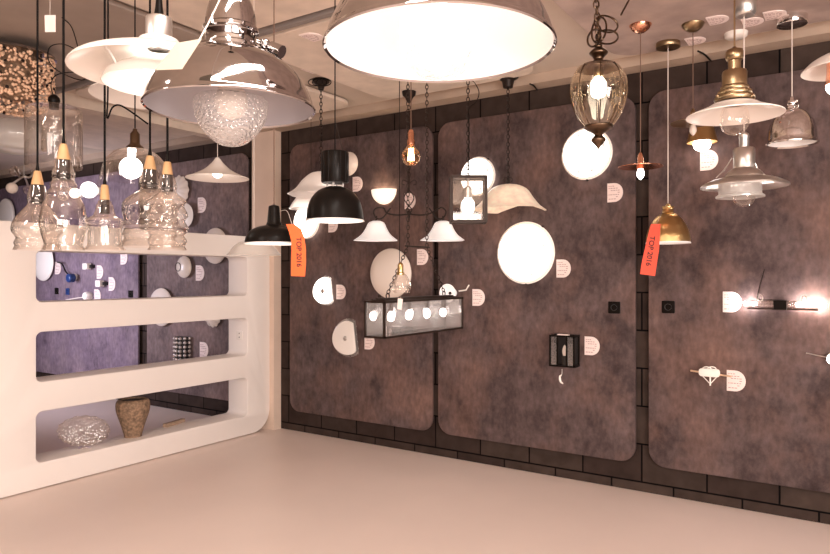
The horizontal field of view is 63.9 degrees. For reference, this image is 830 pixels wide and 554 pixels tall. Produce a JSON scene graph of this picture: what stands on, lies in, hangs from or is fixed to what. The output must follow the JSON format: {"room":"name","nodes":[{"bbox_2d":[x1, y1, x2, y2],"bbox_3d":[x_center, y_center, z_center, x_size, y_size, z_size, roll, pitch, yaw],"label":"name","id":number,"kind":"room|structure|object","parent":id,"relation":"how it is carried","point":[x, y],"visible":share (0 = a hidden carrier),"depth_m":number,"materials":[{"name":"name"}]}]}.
{"room":"store","nodes":[
{"label":"store","id":0,"kind":"room"},
{"bbox_2d":[252,130,280,429],"bbox_3d":[-1.465,0.040,6.564,0.305,2.900,0.096,0,0,34],"label":"wall pillar","id":1,"kind":"structure","parent":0,"point":[262,144],"depth_m":6.49,"materials":[{"name":"beige paint"}]},
{"bbox_2d":[0,0,828,169],"bbox_3d":[-3.024,-1.545,1.954,15.200,0.130,9.900,0,0,34],"label":"ceiling","id":2,"kind":"structure","parent":0,"point":[571,49],"depth_m":4.84,"materials":[{"name":"beige paint"}]},
{"bbox_2d":[6,166,41,193],"bbox_3d":[-3.102,-1.062,5.253,0.272,0.836,0.224,0,0,34],"label":"chandelier","id":3,"kind":"object","parent":2,"relation":"hanging from","point":[12,187],"visible":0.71,"depth_m":5.20,"materials":[{"name":"glass"}]},
{"bbox_2d":[0,103,192,149],"bbox_3d":[-3.268,-1.455,6.549,1.706,0.030,1.566,0,0,34],"label":"ceiling panel","id":4,"kind":"object","parent":2,"relation":"attached to","point":[118,131],"visible":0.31,"depth_m":6.59,"materials":[{"name":"white paint"}]},
{"bbox_2d":[0,0,202,86],"bbox_3d":[-2.479,-1.455,3.945,1.906,0.030,1.626,0,0,34],"label":"ceiling panel","id":5,"kind":"object","parent":2,"relation":"attached to","point":[17,17],"visible":0.34,"depth_m":3.81,"materials":[{"name":"white paint"}]},
{"bbox_2d":[0,42,56,117],"bbox_3d":[-2.486,-1.195,4.150,0.449,0.376,0.449,0,0,34],"label":"chandelier","id":6,"kind":"object","parent":5,"relation":"hanging from","point":[17,61],"visible":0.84,"depth_m":4.06,"materials":[{"name":"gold metal"}]},
{"bbox_2d":[0,117,58,155],"bbox_3d":[-2.623,-1.120,4.400,0.477,0.641,0.477,0,0,34],"label":"pendant","id":7,"kind":"object","parent":5,"relation":"hanging from","point":[9,118],"visible":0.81,"depth_m":4.38,"materials":[{"name":"beige"}]},
{"bbox_2d":[24,20,85,168],"bbox_3d":[-1.997,-1.019,3.706,0.309,0.839,0.288,0,0,-34],"label":"drum pendant","id":8,"kind":"object","parent":5,"relation":"hanging from","point":[53,101],"visible":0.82,"depth_m":3.69,"materials":[{"name":"clear glass"}]},
{"bbox_2d":[48,94,59,109],"bbox_3d":[-2.006,-0.969,3.700,0.064,0.083,0.064,0,0,34],"label":"socket","id":9,"kind":"object","parent":8,"relation":"attached to","point":[52,98],"depth_m":3.68,"materials":[{"name":"black ceramic"}]},
{"bbox_2d":[65,0,178,95],"bbox_3d":[-0.750,-1.016,1.950,0.488,0.928,0.488,0,0,26],"label":"pendant","id":10,"kind":"object","parent":2,"relation":"hanging from","point":[126,65],"visible":0.52,"depth_m":1.92,"materials":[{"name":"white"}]},
{"bbox_2d":[30,87,226,139],"bbox_3d":[-3.481,-1.430,4.444,0.120,0.100,5.540,0,0,34],"label":"trim","id":11,"kind":"structure","parent":2,"relation":"attached to","point":[87,105],"depth_m":5.84,"materials":[{"name":"white paint"}]},
{"bbox_2d":[0,6,336,105],"bbox_3d":[-2.241,-1.458,4.844,12.900,0.045,0.040,0,0,34],"label":"trim","id":12,"kind":"structure","parent":2,"relation":"attached to","point":[325,13],"depth_m":3.85,"materials":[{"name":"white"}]},
{"bbox_2d":[76,84,347,127],"bbox_3d":[-1.624,-1.455,5.455,1.656,0.030,1.566,0,0,34],"label":"ceiling panel","id":13,"kind":"object","parent":2,"relation":"attached to","point":[328,99],"visible":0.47,"depth_m":5.46,"materials":[{"name":"white paint"}]},
{"bbox_2d":[289,109,315,210],"bbox_3d":[-0.898,-1.009,5.750,0.375,0.862,0.375,0,0,34],"label":"pendant","id":14,"kind":"object","parent":13,"relation":"hanging from","point":[300,204],"visible":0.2,"depth_m":5.62,"materials":[{"name":"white glass"}]},
{"bbox_2d":[185,129,248,182],"bbox_3d":[-1.275,-1.054,4.300,0.396,0.851,0.396,0,0,34],"label":"bell pendant","id":15,"kind":"object","parent":2,"relation":"hanging from","point":[217,171],"visible":0.89,"depth_m":4.29,"materials":[{"name":"white metal"}]},
{"bbox_2d":[140,0,315,146],"bbox_3d":[-0.414,-0.885,1.500,0.378,1.190,0.378,0,0,-17],"label":"pendant","id":16,"kind":"object","parent":2,"relation":"hanging from","point":[229,81],"visible":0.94,"depth_m":1.46,"materials":[{"name":"grey metal"}]},
{"bbox_2d":[155,0,219,69],"bbox_3d":[-0.423,-0.489,1.321,0.056,0.213,0.194,0,0,21],"label":"price tag","id":17,"kind":"object","parent":16,"relation":"hanging from","point":[178,56],"visible":1,"depth_m":1.26,"materials":[{"name":"beige paper"}]},
{"bbox_2d":[118,0,339,31],"bbox_3d":[-1.064,-1.455,3.003,1.346,0.030,1.626,0,0,34],"label":"ceiling panel","id":18,"kind":"object","parent":2,"relation":"attached to","point":[190,13],"visible":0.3,"depth_m":3.60,"materials":[{"name":"white paint"}]},
{"bbox_2d":[10,0,63,250],"bbox_3d":[-1.445,-0.770,2.550,0.178,1.340,0.178,0,0,34],"label":"glass pendant","id":19,"kind":"object","parent":18,"relation":"hanging from","point":[37,184],"visible":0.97,"depth_m":2.55,"materials":[{"name":"black"}]},
{"bbox_2d":[31,184,43,204],"bbox_3d":[-1.445,-0.312,2.550,0.046,0.073,0.046,0,0,34],"label":"socket","id":20,"kind":"object","parent":19,"relation":"attached to","point":[37,190],"depth_m":2.53,"materials":[{"name":"grey metal"}]},
{"bbox_2d":[45,15,55,31],"bbox_3d":[-1.425,-1.196,2.600,0.043,0.486,0.002,0,0,0],"label":"price card","id":21,"kind":"object","parent":18,"relation":"hanging from","point":[50,20],"visible":1,"depth_m":2.60,"materials":[{"name":"beige paper"}]},
{"bbox_2d":[39,0,87,249],"bbox_3d":[-1.188,-0.764,2.250,0.146,1.352,0.146,0,0,-30],"label":"glass pendant","id":22,"kind":"object","parent":18,"relation":"hanging from","point":[63,168],"visible":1,"depth_m":2.25,"materials":[{"name":"black"}]},
{"bbox_2d":[56,159,70,180],"bbox_3d":[-1.188,-0.358,2.250,0.044,0.068,0.044,0,0,34],"label":"socket","id":23,"kind":"object","parent":22,"relation":"attached to","point":[63,168],"depth_m":2.23,"materials":[{"name":"grey metal"}]},
{"bbox_2d":[84,0,125,250],"bbox_3d":[-1.141,-0.768,2.450,0.147,1.344,0.147,0,0,34],"label":"glass pendant","id":24,"kind":"object","parent":18,"relation":"hanging from","point":[104,202],"visible":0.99,"depth_m":2.45,"materials":[{"name":"black"}]},
{"bbox_2d":[99,199,109,213],"bbox_3d":[-1.141,-0.254,2.450,0.036,0.052,0.036,0,0,34],"label":"socket","id":25,"kind":"object","parent":24,"relation":"attached to","point":[104,206],"depth_m":2.44,"materials":[{"name":"grey"}]},
{"bbox_2d":[88,83,146,109],"bbox_3d":[-1.313,-1.163,3.300,0.552,0.553,0.552,0,0,34],"label":"pendant","id":26,"kind":"object","parent":18,"relation":"hanging from","point":[96,90],"visible":0.07,"depth_m":3.38,"materials":[{"name":"white ceramic"}]},
{"bbox_2d":[106,0,148,124],"bbox_3d":[-1.253,-1.048,2.900,0.185,0.779,0.007,0,0,0],"label":"loose cable","id":27,"kind":"object","parent":18,"relation":"hanging from","point":[113,106],"visible":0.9,"depth_m":2.90,"materials":[{"name":"black plastic"}]},
{"bbox_2d":[99,0,163,178],"bbox_3d":[-1.261,-0.936,3.000,0.291,1.008,0.291,0,0,34],"label":"dome pendant","id":28,"kind":"object","parent":18,"relation":"hanging from","point":[131,167],"visible":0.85,"depth_m":2.98,"materials":[{"name":"glass"}]},
{"bbox_2d":[126,128,143,150],"bbox_3d":[-1.261,-0.619,3.000,0.079,0.095,0.079,0,0,34],"label":"socket","id":29,"kind":"object","parent":28,"relation":"attached to","point":[134,145],"depth_m":2.98,"materials":[{"name":"brown metal"}]},
{"bbox_2d":[117,0,180,247],"bbox_3d":[-1.042,-0.777,2.620,0.234,1.326,0.234,0,0,34],"label":"glass pendant","id":30,"kind":"object","parent":18,"relation":"hanging from","point":[149,172],"visible":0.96,"depth_m":2.60,"materials":[{"name":"black"}]},
{"bbox_2d":[143,169,156,190],"bbox_3d":[-1.042,-0.378,2.620,0.050,0.079,0.050,0,0,34],"label":"socket","id":31,"kind":"object","parent":30,"relation":"attached to","point":[149,175],"depth_m":2.60,"materials":[{"name":"grey metal"}]},
{"bbox_2d":[146,0,187,249],"bbox_3d":[-0.874,-0.766,2.350,0.140,1.348,0.140,0,0,18],"label":"glass pendant","id":32,"kind":"object","parent":18,"relation":"hanging from","point":[167,173],"visible":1,"depth_m":2.34,"materials":[{"name":"black"}]},
{"bbox_2d":[162,174,172,192],"bbox_3d":[-0.874,-0.326,2.350,0.039,0.060,0.039,0,0,34],"label":"socket","id":33,"kind":"object","parent":32,"relation":"attached to","point":[167,179],"depth_m":2.33,"materials":[{"name":"grey metal"}]},
{"bbox_2d":[244,0,290,245],"bbox_3d":[-0.614,-0.789,2.900,0.257,1.302,0.257,0,0,34],"label":"pendant","id":34,"kind":"object","parent":18,"relation":"hanging from","point":[273,233],"visible":0.81,"depth_m":2.83,"materials":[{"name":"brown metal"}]},
{"bbox_2d":[282,210,305,275],"bbox_3d":[-0.537,-0.140,2.780,0.063,0.284,0.212,0,0,-41],"label":"tag","id":35,"kind":"object","parent":34,"relation":"hanging from","point":[298,248],"visible":1,"depth_m":2.72,"materials":[{"name":"orange paper"}]},
{"bbox_2d":[305,0,364,223],"bbox_3d":[-0.354,-0.841,2.950,0.262,1.197,0.262,0,0,34],"label":"pendant","id":36,"kind":"object","parent":18,"relation":"hanging from","point":[333,204],"visible":1,"depth_m":2.89,"materials":[{"name":"black metal"}]},
{"bbox_2d":[392,81,410,292],"bbox_3d":[-0.071,-0.678,3.301,0.101,1.524,0.094,0,0,12],"label":"glass globe pendant","id":37,"kind":"object","parent":18,"relation":"hanging from","point":[400,265],"visible":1,"depth_m":3.30,"materials":[{"name":"black"}]},
{"bbox_2d":[287,77,341,197],"bbox_3d":[-0.709,-1.045,5.020,0.512,0.870,0.476,0,0,34],"label":"pendant","id":38,"kind":"object","parent":2,"relation":"hanging from","point":[311,183],"visible":0.69,"depth_m":4.95,"materials":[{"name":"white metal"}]},
{"bbox_2d":[256,17,532,97],"bbox_3d":[-0.105,-1.455,4.443,1.346,0.030,1.566,0,0,34],"label":"ceiling panel","id":39,"kind":"object","parent":2,"relation":"attached to","point":[302,53],"visible":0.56,"depth_m":4.64,"materials":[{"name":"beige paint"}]},
{"bbox_2d":[299,32,322,41],"bbox_3d":[-0.611,-1.436,3.995,0.109,0.007,0.132,0,0,34],"label":"card","id":40,"kind":"object","parent":39,"relation":"attached to","point":[313,37],"visible":1,"depth_m":3.98,"materials":[{"name":"beige"}]},
{"bbox_2d":[353,90,463,241],"bbox_3d":[-0.049,-0.859,5.199,0.865,1.163,0.352,0,0,0],"label":"chandelier","id":41,"kind":"object","parent":39,"relation":"hanging from","point":[375,231],"visible":0.81,"depth_m":5.15,"materials":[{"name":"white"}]},
{"bbox_2d":[402,82,419,165],"bbox_3d":[-0.025,-1.067,4.200,0.118,0.746,0.118,0,0,34],"label":"pendant","id":42,"kind":"object","parent":39,"relation":"hanging from","point":[410,142],"visible":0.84,"depth_m":4.20,"materials":[{"name":"brown"}]},
{"bbox_2d":[407,129,414,145],"bbox_3d":[-0.025,-0.877,4.200,0.050,0.101,0.050,0,0,34],"label":"socket","id":43,"kind":"object","parent":42,"relation":"attached to","point":[410,142],"depth_m":4.18,"materials":[{"name":"orange metal"}]},
{"bbox_2d":[364,82,462,338],"bbox_3d":[0.018,-0.521,4.655,0.164,1.837,1.004,0,0,34],"label":"lantern","id":44,"kind":"object","parent":39,"relation":"hanging from","point":[443,298],"visible":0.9,"depth_m":4.55,"materials":[{"name":"brown metal"}]},
{"bbox_2d":[387,303,394,321],"bbox_3d":[-0.158,0.233,4.391,0.048,0.136,0.048,0,0,34],"label":"bulb","id":45,"kind":"object","parent":44,"relation":"attached to","point":[390,316],"depth_m":4.38,"materials":[{"name":"white glass"}]},
{"bbox_2d":[449,81,487,223],"bbox_3d":[0.354,-0.896,4.450,0.244,1.088,0.156,0,0,0],"label":"lantern","id":46,"kind":"object","parent":39,"relation":"hanging from","point":[467,205],"visible":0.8,"depth_m":4.42,"materials":[{"name":"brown metal"}]},
{"bbox_2d":[464,178,471,197],"bbox_3d":[0.354,-0.585,4.450,0.060,0.140,0.060,0,0,34],"label":"socket","id":47,"kind":"object","parent":46,"relation":"attached to","point":[467,190],"depth_m":4.43,"materials":[{"name":"silver metal"}]},
{"bbox_2d":[474,77,545,213],"bbox_3d":[0.689,-0.982,4.880,0.543,0.996,0.542,0,0,34],"label":"pendant","id":48,"kind":"object","parent":2,"relation":"hanging from","point":[503,197],"visible":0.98,"depth_m":4.75,"materials":[{"name":"white glass"}]},
{"bbox_2d":[552,0,829,54],"bbox_3d":[2.252,-1.455,2.868,3.236,0.030,1.556,0,0,34],"label":"ceiling panel","id":49,"kind":"object","parent":2,"relation":"attached to","point":[666,17],"visible":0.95,"depth_m":3.69,"materials":[{"name":"white paint"}]},
{"bbox_2d":[618,21,662,179],"bbox_3d":[1.294,-0.995,3.821,0.244,0.889,0.244,0,0,34],"label":"pendant","id":50,"kind":"object","parent":49,"relation":"hanging from","point":[640,27],"visible":1,"depth_m":3.81,"materials":[{"name":"brown metal"}]},
{"bbox_2d":[637,152,644,169],"bbox_3d":[1.294,-0.663,3.821,0.044,0.098,0.044,0,0,34],"label":"socket","id":51,"kind":"object","parent":50,"relation":"attached to","point":[640,159],"depth_m":3.81,"materials":[{"name":"orange metal"}]},
{"bbox_2d":[645,39,690,244],"bbox_3d":[1.564,-0.820,4.116,0.266,1.239,0.266,0,0,34],"label":"brass pendant","id":52,"kind":"object","parent":49,"relation":"hanging from","point":[673,230],"visible":0.91,"depth_m":4.05,"materials":[{"name":"gold metal"}]},
{"bbox_2d":[640,224,659,275],"bbox_3d":[1.430,-0.196,3.889,0.100,0.392,0.514,0,0,34],"label":"tag","id":53,"kind":"object","parent":52,"relation":"hanging from","point":[650,257],"visible":1,"depth_m":3.70,"materials":[{"name":"orange"}]},
{"bbox_2d":[670,20,704,135],"bbox_3d":[1.589,-1.120,3.806,0.243,0.640,0.243,0,0,34],"label":"pendant","id":54,"kind":"object","parent":49,"relation":"hanging from","point":[692,26],"visible":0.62,"depth_m":3.80,"materials":[{"name":"brown"}]},
{"bbox_2d":[706,15,728,25],"bbox_3d":[1.699,-1.436,3.731,0.109,0.007,0.132,0,0,34],"label":"card","id":55,"kind":"object","parent":49,"relation":"attached to","point":[718,19],"visible":1,"depth_m":3.72,"materials":[{"name":"beige"}]},
{"bbox_2d":[724,29,747,40],"bbox_3d":[1.902,-1.425,3.947,0.130,0.030,0.130,0,0,34],"label":"smoke detector","id":56,"kind":"object","parent":49,"relation":"attached to","point":[729,35],"visible":0.88,"depth_m":3.92,"materials":[{"name":"white plastic"}]},
{"bbox_2d":[700,0,789,206],"bbox_3d":[1.581,-0.887,3.200,0.388,1.106,0.388,0,0,34],"label":"pendant","id":57,"kind":"object","parent":49,"relation":"hanging from","point":[744,176],"visible":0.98,"depth_m":3.17,"materials":[{"name":"silver metal"}]},
{"bbox_2d":[741,17,763,27],"bbox_3d":[1.910,-1.436,3.760,0.110,0.007,0.132,0,0,34],"label":"card","id":58,"kind":"object","parent":49,"relation":"attached to","point":[753,21],"visible":0.93,"depth_m":3.75,"materials":[{"name":"beige paper"}]},
{"bbox_2d":[763,10,786,20],"bbox_3d":[1.980,-1.436,3.660,0.110,0.007,0.132,0,0,34],"label":"card","id":59,"kind":"object","parent":49,"relation":"attached to","point":[774,14],"visible":1,"depth_m":3.65,"materials":[{"name":"beige paper"}]},
{"bbox_2d":[765,11,819,148],"bbox_3d":[2.096,-1.086,3.703,0.266,0.709,0.266,0,0,34],"label":"dome pendant","id":60,"kind":"object","parent":49,"relation":"hanging from","point":[796,128],"visible":0.94,"depth_m":3.64,"materials":[{"name":"silver"}]},
{"bbox_2d":[800,53,829,93],"bbox_3d":[1.747,-1.087,2.700,0.320,0.706,0.320,0,0,34],"label":"pendant","id":61,"kind":"object","parent":49,"relation":"hanging from","point":[819,69],"visible":1,"depth_m":2.77,"materials":[{"name":"white metal"}]},
{"bbox_2d":[686,0,785,135],"bbox_3d":[1.247,-1.013,2.600,0.352,0.933,0.352,0,0,-4],"label":"pendant","id":62,"kind":"object","parent":2,"relation":"hanging from","point":[735,103],"visible":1,"depth_m":2.58,"materials":[{"name":"gold metal"}]},
{"bbox_3d":[1.296,-1.455,1.432,3.236,0.030,1.626,0,0,34],"label":"ceiling panel","id":63,"kind":"object","parent":2,"relation":"attached to","visible":0},
{"bbox_2d":[322,0,556,82],"bbox_3d":[0.047,-0.912,1.300,0.451,1.056,0.451,0,0,11],"label":"pendant","id":64,"kind":"object","parent":63,"relation":"hanging from","point":[420,41],"visible":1,"depth_m":1.39,"materials":[{"name":"grey metal"}]},
{"bbox_2d":[570,0,629,149],"bbox_3d":[0.759,-0.986,2.752,0.236,0.908,0.241,0,0,34],"label":"glass lantern","id":65,"kind":"object","parent":63,"relation":"hanging from","point":[598,67],"visible":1,"depth_m":2.73,"materials":[{"name":"brown metal"}]},
{"bbox_2d":[0,399,829,553],"bbox_3d":[-3.024,1.540,1.954,15.200,0.100,9.900,0,0,34],"label":"floor","id":66,"kind":"structure","parent":0,"point":[263,491],"depth_m":4.25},
{"bbox_2d":[0,220,269,497],"bbox_3d":[-2.264,0.556,5.428,0.265,1.855,2.680,0,0,34],"label":"divider","id":67,"kind":"object","parent":66,"relation":"on","point":[246,305],"visible":0.98,"depth_m":5.13,"materials":[{"name":"beige paint"}]},
{"bbox_2d":[57,415,110,447],"bbox_3d":[-2.514,1.180,5.063,0.373,0.260,0.100,0,0,-21],"label":"glass bowl","id":68,"kind":"object","parent":67,"relation":"on","point":[84,416],"visible":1,"depth_m":5.05,"materials":[{"name":"clear glass"}]},
{"bbox_2d":[115,397,149,437],"bbox_3d":[-2.298,1.155,5.427,0.264,0.310,0.264,0,0,34],"label":"vase","id":69,"kind":"object","parent":67,"relation":"on","point":[132,413],"visible":0.99,"depth_m":5.34,"materials":[{"name":"brown"}]},
{"bbox_2d":[0,41,829,524],"bbox_3d":[-0.336,0.005,5.991,15.200,2.970,0.200,0,0,34],"label":"wall","id":70,"kind":"structure","parent":0,"point":[639,472],"depth_m":4.98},
{"bbox_2d":[0,171,139,374],"bbox_3d":[-4.599,0.020,8.661,3.350,2.536,0.022,0,0,34],"label":"wall panel","id":71,"kind":"object","parent":70,"relation":"attached to","point":[77,350],"visible":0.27,"depth_m":8.32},
{"bbox_2d":[0,199,14,220],"bbox_3d":[-5.736,-0.823,9.363,0.440,0.530,0.070,0,0,34],"label":"wall light","id":72,"kind":"object","parent":71,"relation":"attached to","point":[7,212],"visible":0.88,"depth_m":9.30,"materials":[{"name":"white ceramic"}]},
{"bbox_2d":[36,252,52,280],"bbox_3d":[-4.930,-0.186,8.812,0.505,0.505,0.094,0,0,34],"label":"wall light","id":73,"kind":"object","parent":71,"relation":"attached to","point":[44,260],"visible":0.64,"depth_m":8.73,"materials":[{"name":"white glass"}]},
{"bbox_2d":[80,182,100,197],"bbox_3d":[-3.937,-1.042,8.072,0.196,0.196,0.226,0,0,34],"label":"wall light","id":74,"kind":"object","parent":71,"relation":"attached to","point":[87,189],"visible":0.97,"depth_m":8.00,"materials":[{"name":"white glass"}]},
{"bbox_2d":[147,153,248,400],"bbox_3d":[-2.373,0.020,7.179,1.668,2.536,0.022,0,0,34],"label":"wall panel","id":75,"kind":"object","parent":70,"relation":"attached to","point":[227,204],"visible":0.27,"depth_m":7.13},
{"bbox_2d":[151,288,170,325],"bbox_3d":[-2.837,0.347,7.418,0.426,0.426,0.094,0,0,34],"label":"wall light","id":76,"kind":"object","parent":75,"relation":"attached to","point":[161,292],"visible":0.19,"depth_m":7.38,"materials":[{"name":"white ceramic"}]},
{"bbox_2d":[169,175,188,205],"bbox_3d":[-2.586,-0.931,7.257,0.345,0.345,0.085,0,0,34],"label":"wall light","id":77,"kind":"object","parent":75,"relation":"attached to","point":[182,187],"visible":0.67,"depth_m":7.20,"materials":[{"name":"beige"}]},
{"bbox_2d":[173,336,190,359],"bbox_3d":[-2.526,0.794,7.225,0.196,0.284,0.213,0,0,-16],"label":"wall light","id":78,"kind":"object","parent":75,"relation":"attached to","point":[181,346],"visible":0.88,"depth_m":7.16,"materials":[{"name":"silver metal"}]},
{"bbox_2d":[175,256,191,277],"bbox_3d":[-2.504,-0.098,7.195,0.239,0.239,0.097,0,0,34],"label":"wall light","id":79,"kind":"object","parent":75,"relation":"attached to","point":[183,266],"visible":0.99,"depth_m":7.15,"materials":[{"name":"white ceramic"}]},
{"bbox_2d":[178,204,192,227],"bbox_3d":[-2.463,-0.649,7.166,0.260,0.260,0.100,0,0,34],"label":"wall light","id":80,"kind":"object","parent":75,"relation":"attached to","point":[182,215],"visible":0.88,"depth_m":7.12,"materials":[{"name":"white ceramic"}]},
{"bbox_2d":[206,228,224,263],"bbox_3d":[-2.084,-0.313,6.917,0.376,0.376,0.094,0,0,34],"label":"wall light","id":81,"kind":"object","parent":75,"relation":"attached to","point":[215,260],"visible":0.2,"depth_m":6.89,"materials":[{"name":"white ceramic"}]},
{"bbox_2d":[290,126,433,429],"bbox_3d":[-0.523,0.020,5.948,1.614,2.536,0.022,0,0,34],"label":"wall panel","id":82,"kind":"object","parent":70,"relation":"attached to","point":[391,383],"visible":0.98,"depth_m":5.88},
{"bbox_2d":[294,210,319,238],"bbox_3d":[-1.016,-0.506,6.205,0.319,0.319,0.096,0,0,34],"label":"wall light","id":83,"kind":"object","parent":82,"relation":"attached to","point":[309,229],"visible":0.54,"depth_m":6.16,"materials":[{"name":"white glass"}]},
{"bbox_2d":[313,278,333,303],"bbox_3d":[-0.852,0.134,6.119,0.241,0.272,0.057,0,0,34],"label":"wall light","id":84,"kind":"object","parent":82,"relation":"attached to","point":[321,290],"visible":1,"depth_m":6.09,"materials":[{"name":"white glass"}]},
{"bbox_2d":[332,321,355,354],"bbox_3d":[-0.634,0.552,5.974,0.307,0.347,0.057,0,0,34],"label":"wall light","id":85,"kind":"object","parent":82,"relation":"attached to","point":[343,337],"visible":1,"depth_m":5.95,"materials":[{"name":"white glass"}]},
{"bbox_2d":[348,152,357,175],"bbox_3d":[-0.600,-0.999,5.929,0.215,0.215,0.094,0,0,34],"label":"wall light","id":86,"kind":"object","parent":82,"relation":"attached to","point":[353,161],"visible":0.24,"depth_m":5.88,"materials":[{"name":"white ceramic"}]},
{"bbox_2d":[371,188,396,203],"bbox_3d":[-0.289,-0.681,5.714,0.250,0.125,0.100,0,0,34],"label":"uplight","id":87,"kind":"object","parent":82,"relation":"attached to","point":[382,195],"visible":1,"depth_m":5.68,"materials":[{"name":"white glass"}]},
{"bbox_2d":[370,248,410,297],"bbox_3d":[-0.215,-0.021,5.673,0.429,0.429,0.094,0,0,34],"label":"wall light","id":88,"kind":"object","parent":82,"relation":"attached to","point":[384,265],"visible":0.9,"depth_m":5.63,"materials":[{"name":"white glass"}]},
{"bbox_2d":[417,249,427,264],"bbox_3d":[0.063,-0.158,5.539,0.109,0.132,0.007,0,0,34],"label":"card","id":89,"kind":"object","parent":82,"relation":"attached to","point":[422,256],"visible":0.96,"depth_m":5.54,"materials":[{"name":"beige paper"}]},
{"bbox_2d":[0,20,829,178],"bbox_3d":[-0.353,-1.445,5.785,15.000,0.070,0.160,0,0,34],"label":"trim","id":90,"kind":"structure","parent":70,"relation":"attached to","point":[818,32],"depth_m":5.01,"materials":[{"name":"paint"}]},
{"bbox_2d":[438,97,635,460],"bbox_3d":[0.859,0.020,5.028,1.592,2.536,0.022,0,0,34],"label":"wall panel","id":91,"kind":"object","parent":70,"relation":"attached to","point":[497,382],"visible":0.95,"depth_m":4.96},
{"bbox_2d":[439,284,469,302],"bbox_3d":[0.321,0.137,5.301,0.225,0.150,0.131,0,0,34],"label":"wall light","id":92,"kind":"object","parent":91,"relation":"attached to","point":[448,288],"visible":0.72,"depth_m":5.27,"materials":[{"name":"white"}]},
{"bbox_2d":[460,157,494,196],"bbox_3d":[0.482,-0.774,5.208,0.315,0.318,0.096,0,0,34],"label":"wall light","id":93,"kind":"object","parent":91,"relation":"attached to","point":[478,165],"visible":0.77,"depth_m":5.16,"materials":[{"name":"white glass"}]},
{"bbox_2d":[472,289,484,305],"bbox_3d":[0.501,0.169,5.247,0.109,0.132,0.007,0,0,34],"label":"card","id":94,"kind":"object","parent":91,"relation":"attached to","point":[478,297],"visible":1,"depth_m":5.25,"materials":[{"name":"beige paper"}]},
{"bbox_2d":[497,222,554,284],"bbox_3d":[0.819,-0.168,4.984,0.474,0.478,0.096,0,0,34],"label":"wall light","id":95,"kind":"object","parent":91,"relation":"attached to","point":[526,250],"visible":1,"depth_m":4.94,"materials":[{"name":"white glass"}]},
{"bbox_2d":[556,259,570,277],"bbox_3d":[1.084,-0.055,4.859,0.109,0.132,0.007,0,0,34],"label":"card","id":96,"kind":"object","parent":91,"relation":"attached to","point":[563,268],"visible":1,"depth_m":4.86,"materials":[{"name":"beige paper"}]},
{"bbox_2d":[549,334,579,383],"bbox_3d":[1.078,0.596,4.804,0.190,0.355,0.108,0,0,34],"label":"wall lantern","id":97,"kind":"object","parent":91,"relation":"attached to","point":[566,346],"visible":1,"depth_m":4.80,"materials":[{"name":"black metal"}]},
{"bbox_2d":[561,128,612,180],"bbox_3d":[1.210,-0.863,4.723,0.379,0.383,0.096,0,0,34],"label":"wall light","id":98,"kind":"object","parent":91,"relation":"attached to","point":[581,158],"visible":0.79,"depth_m":4.69,"materials":[{"name":"white glass"}]},
{"bbox_2d":[585,336,599,354],"bbox_3d":[1.261,0.498,4.742,0.109,0.132,0.007,0,0,34],"label":"card","id":99,"kind":"object","parent":91,"relation":"attached to","point":[592,346],"visible":1,"depth_m":4.74,"materials":[{"name":"beige paper"}]},
{"bbox_2d":[608,301,619,313],"bbox_3d":[1.392,0.220,4.652,0.083,0.083,0.013,0,0,34],"label":"wall socket","id":100,"kind":"object","parent":91,"relation":"attached to","point":[613,307],"visible":1,"depth_m":4.65,"materials":[{"name":"black plastic"}]},
{"bbox_2d":[607,183,622,201],"bbox_3d":[1.397,-0.583,4.651,0.109,0.132,0.007,0,0,34],"label":"card","id":101,"kind":"object","parent":91,"relation":"attached to","point":[614,190],"visible":1,"depth_m":4.65,"materials":[{"name":"beige paper"}]},
{"bbox_2d":[649,69,829,492],"bbox_3d":[2.288,0.020,4.076,1.666,2.536,0.022,0,0,34],"label":"wall panel","id":102,"kind":"object","parent":70,"relation":"attached to","point":[775,430],"visible":0.95,"depth_m":4.20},
{"bbox_2d":[662,301,674,312],"bbox_3d":[1.693,0.207,4.452,0.083,0.083,0.013,0,0,34],"label":"wall socket","id":103,"kind":"object","parent":102,"relation":"attached to","point":[667,306],"visible":1,"depth_m":4.45,"materials":[{"name":"black plastic"}]},
{"bbox_2d":[686,126,717,151],"bbox_3d":[1.829,-0.899,4.232,0.186,0.231,0.237,0,0,34],"label":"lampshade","id":104,"kind":"object","parent":102,"relation":"attached to","point":[705,136],"visible":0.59,"depth_m":4.16,"materials":[{"name":"brown metal"}]},
{"bbox_2d":[700,150,717,170],"bbox_3d":[1.905,-0.751,4.313,0.110,0.132,0.007,0,0,34],"label":"card","id":105,"kind":"object","parent":102,"relation":"attached to","point":[708,158],"visible":0.96,"depth_m":4.31,"materials":[{"name":"beige"}]},
{"bbox_2d":[690,366,731,385],"bbox_3d":[1.904,0.640,4.279,0.246,0.124,0.066,0,0,34],"label":"wall light","id":106,"kind":"object","parent":102,"relation":"attached to","point":[704,372],"visible":1,"depth_m":4.26,"materials":[{"name":"white metal"}]},
{"bbox_2d":[723,292,741,311],"bbox_3d":[2.018,0.166,4.237,0.110,0.132,0.007,0,0,34],"label":"card","id":107,"kind":"object","parent":102,"relation":"attached to","point":[732,301],"visible":1,"depth_m":4.24,"materials":[{"name":"beige paper"}]},
{"bbox_2d":[727,370,745,390],"bbox_3d":[2.037,0.666,4.225,0.109,0.132,0.007,0,0,34],"label":"card","id":108,"kind":"object","parent":102,"relation":"attached to","point":[737,382],"visible":0.98,"depth_m":4.22,"materials":[{"name":"beige paper"}]},
{"bbox_2d":[744,269,825,310],"bbox_3d":[2.244,0.081,4.051,0.437,0.251,0.070,0,0,34],"label":"wall light","id":109,"kind":"object","parent":102,"relation":"attached to","point":[777,304],"visible":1,"depth_m":4.03,"materials":[{"name":"silver metal"}]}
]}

